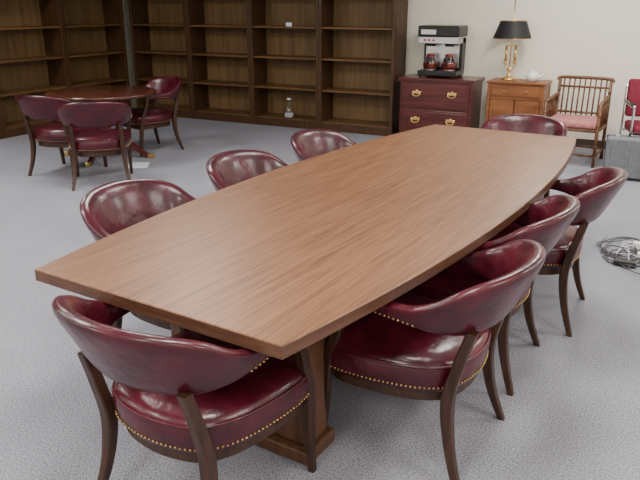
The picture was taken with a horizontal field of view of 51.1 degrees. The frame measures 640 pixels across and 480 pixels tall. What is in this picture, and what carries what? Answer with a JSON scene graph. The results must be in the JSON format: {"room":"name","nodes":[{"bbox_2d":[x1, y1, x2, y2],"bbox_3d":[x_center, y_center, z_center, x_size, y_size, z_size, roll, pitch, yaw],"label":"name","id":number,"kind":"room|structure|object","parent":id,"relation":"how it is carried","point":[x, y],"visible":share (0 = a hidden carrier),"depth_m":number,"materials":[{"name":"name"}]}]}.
{"room":"conference room","nodes":[
{"label":"conference room","id":0,"kind":"room"},
{"bbox_2d":[122,0,133,107],"bbox_3d":[-5.895,-1.826,6.016,0.100,2.750,11.700,10,22,26],"label":"wall","id":1,"kind":"structure","parent":0,"point":[123,3],"depth_m":10.99,"materials":[{"name":"beige paint"}]},
{"bbox_2d":[0,117,639,479],"bbox_3d":[-0.937,0.372,4.051,11.280,0.100,11.900,10,22,26],"label":"floor","id":2,"kind":"structure","parent":0,"point":[573,411],"depth_m":3.09,"materials":[{"name":"grey carpet"}]},
{"bbox_2d":[14,95,107,178],"bbox_3d":[-2.646,-1.090,6.817,0.663,0.831,0.735,5,20,15],"label":"armchair","id":3,"kind":"object","parent":2,"relation":"on","point":[53,134],"visible":0.54,"depth_m":6.63,"materials":[{"name":"red leather"}]},
{"bbox_2d":[0,0,131,138],"bbox_3d":[-4.558,-2.264,7.932,0.430,2.310,6.040,10,22,26],"label":"bookcase","id":4,"kind":"object","parent":2,"relation":"on","point":[46,45],"visible":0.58,"depth_m":9.47,"materials":[{"name":"brown wood"}]},
{"bbox_2d":[57,101,132,190],"bbox_3d":[-2.112,-0.945,6.404,0.663,0.831,0.735,-5,20,-14],"label":"armchair","id":5,"kind":"object","parent":2,"relation":"on","point":[116,141],"visible":1,"depth_m":6.21,"materials":[{"name":"red leather"}]},
{"bbox_2d":[44,85,156,166],"bbox_3d":[-2.426,-1.306,7.570,1.200,0.742,1.200,10,22,26],"label":"round pedestal table","id":6,"kind":"object","parent":2,"relation":"on","point":[109,93],"visible":0.47,"depth_m":7.32,"materials":[{"name":"brown wood"}]},
{"bbox_2d":[80,179,195,329],"bbox_3d":[-0.709,0.177,3.200,0.735,0.831,0.663,10,22,26],"label":"armchair","id":7,"kind":"object","parent":2,"relation":"on","point":[110,208],"visible":0.1,"depth_m":3.23,"materials":[{"name":"red leather"}]},
{"bbox_2d":[128,162,149,167],"bbox_3d":[-1.977,-0.813,7.280,0.220,0.003,0.280,-2,19,-7],"label":"paper sheet","id":8,"kind":"object","parent":2,"relation":"on","point":[134,164],"visible":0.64,"depth_m":7.30,"materials":[{"name":"white paper"}]},
{"bbox_2d":[116,76,183,156],"bbox_3d":[-1.990,-1.494,7.972,0.663,0.831,0.735,18,26,42],"label":"armchair","id":9,"kind":"object","parent":2,"relation":"on","point":[167,87],"visible":0.68,"depth_m":7.80,"materials":[{"name":"red leather"}]},
{"bbox_2d":[52,295,316,479],"bbox_3d":[-0.441,0.518,2.227,0.663,0.831,0.735,12,23,31],"label":"armchair","id":10,"kind":"object","parent":2,"relation":"on","point":[187,395],"visible":0.77,"depth_m":2.05,"materials":[{"name":"red leather"}]},
{"bbox_2d":[206,150,287,190],"bbox_3d":[-0.258,-0.059,3.874,0.735,0.831,0.663,10,22,27],"label":"armchair","id":11,"kind":"object","parent":2,"relation":"on","point":[228,168],"visible":0.04,"depth_m":3.93,"materials":[{"name":"red leather"}]},
{"bbox_2d":[128,0,407,135],"bbox_3d":[-0.899,-2.844,9.588,4.400,2.310,0.450,10,22,26],"label":"bookcase","id":12,"kind":"object","parent":2,"relation":"on","point":[339,63],"visible":0.91,"depth_m":9.63,"materials":[{"name":"brown wood"}]},
{"bbox_2d":[284,98,293,117],"bbox_3d":[-0.442,-1.889,9.568,0.150,0.275,0.150,10,22,26],"label":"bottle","id":13,"kind":"object","parent":12,"relation":"on","point":[289,109],"visible":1,"depth_m":9.53,"materials":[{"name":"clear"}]},
{"bbox_2d":[35,124,575,465],"bbox_3d":[0.404,0.041,3.710,1.420,0.750,3.650,12,22,30],"label":"conference table","id":14,"kind":"object","parent":2,"relation":"on","point":[275,263],"visible":0.88,"depth_m":2.70,"materials":[{"name":"brown wood"}]},
{"bbox_2d":[291,129,356,161],"bbox_3d":[0.179,-0.294,4.544,0.735,0.831,0.663,11,22,28],"label":"armchair","id":15,"kind":"object","parent":2,"relation":"on","point":[309,143],"visible":0.03,"depth_m":4.62,"materials":[{"name":"red leather"}]},
{"bbox_2d":[323,239,545,479],"bbox_3d":[0.439,0.395,2.578,0.735,0.831,0.663,11,22,30],"label":"armchair","id":16,"kind":"object","parent":2,"relation":"on","point":[412,346],"visible":0.8,"depth_m":2.39,"materials":[{"name":"red leather"}]},
{"bbox_2d":[398,74,484,132],"bbox_3d":[1.532,-1.689,8.596,0.974,0.785,0.562,10,22,26],"label":"chest","id":17,"kind":"object","parent":2,"relation":"on","point":[424,100],"visible":0.91,"depth_m":8.36,"materials":[{"name":"brown wood"}]},
{"bbox_2d":[417,25,467,78],"bbox_3d":[1.530,-2.370,8.415,0.520,0.621,0.405,10,22,26],"label":"coffee maker","id":18,"kind":"object","parent":17,"relation":"on","point":[445,45],"visible":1,"depth_m":8.31,"materials":[{"name":"black plastic"}]},
{"bbox_2d":[407,194,580,395],"bbox_3d":[0.790,0.186,3.174,0.735,0.831,0.663,11,22,28],"label":"armchair","id":19,"kind":"object","parent":2,"relation":"on","point":[546,220],"visible":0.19,"depth_m":2.98,"materials":[{"name":"red leather"}]},
{"bbox_2d":[485,78,551,121],"bbox_3d":[2.396,-1.541,8.168,0.690,0.790,0.448,10,22,26],"label":"base cabinet","id":20,"kind":"object","parent":2,"relation":"on","point":[518,96],"visible":0.66,"depth_m":7.94,"materials":[{"name":"brown wood"}]},
{"bbox_2d":[493,0,531,79],"bbox_3d":[2.282,-2.414,7.954,0.458,0.999,0.458,10,22,26],"label":"table lamp","id":21,"kind":"object","parent":20,"relation":"on","point":[513,29],"visible":1,"depth_m":7.81,"materials":[{"name":"gold metal"}]},
{"bbox_2d":[521,69,544,81],"bbox_3d":[2.517,-1.950,7.918,0.223,0.148,0.169,18,26,41],"label":"teapot","id":22,"kind":"object","parent":20,"relation":"on","point":[532,76],"visible":1,"depth_m":7.88,"materials":[{"name":"white ceramic"}]},
{"bbox_2d":[480,114,566,200],"bbox_3d":[1.480,-0.496,5.121,0.663,0.831,0.735,11,22,30],"label":"armchair","id":23,"kind":"object","parent":2,"relation":"on","point":[524,123],"visible":0.06,"depth_m":5.24,"materials":[{"name":"red leather"}]},
{"bbox_2d":[486,167,627,336],"bbox_3d":[1.239,0.001,3.701,0.735,0.831,0.663,10,22,26],"label":"armchair","id":24,"kind":"object","parent":2,"relation":"on","point":[595,189],"visible":0.3,"depth_m":3.48,"materials":[{"name":"red leather"}]},
{"bbox_2d":[543,75,614,167],"bbox_3d":[2.822,-1.324,7.387,0.619,0.899,0.595,11,22,30],"label":"armchair","id":25,"kind":"object","parent":2,"relation":"on","point":[576,123],"visible":0.77,"depth_m":7.40,"materials":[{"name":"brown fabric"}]},
{"bbox_2d":[596,236,639,273],"bbox_3d":[2.482,0.209,4.296,0.663,0.045,1.549,-16,25,-38],"label":"cable tangle","id":26,"kind":"object","parent":2,"relation":"on","point":[626,263],"visible":1,"depth_m":4.64,"materials":[{"name":"grey plastic"}]},
{"bbox_2d":[603,133,639,179],"bbox_3d":[3.116,-0.830,6.634,0.558,0.462,0.246,8,21,22],"label":"equipment case","id":27,"kind":"object","parent":2,"relation":"on","point":[621,151],"visible":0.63,"depth_m":6.57,"materials":[{"name":"grey plastic"}]},
{"bbox_2d":[619,79,639,135],"bbox_3d":[3.518,-1.210,7.069,0.590,0.902,0.593,4,20,12],"label":"armchair","id":28,"kind":"object","parent":2,"relation":"on","point":[632,91],"visible":0.66,"depth_m":7.20,"materials":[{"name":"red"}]},
{"bbox_2d":[124,0,639,140],"bbox_3d":[1.787,-2.703,8.520,11.280,2.750,0.100,10,22,26],"label":"wall","id":29,"kind":"structure","parent":0,"point":[600,38],"depth_m":8.06,"materials":[{"name":"beige paint"}]},
{"bbox_2d":[576,138,605,147],"bbox_3d":[3.926,-1.063,7.847,6.200,0.100,0.012,10,22,26],"label":"baseboard","id":30,"kind":"structure","parent":29,"relation":"attached to","point":[587,142],"depth_m":8.16,"materials":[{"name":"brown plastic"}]}
]}

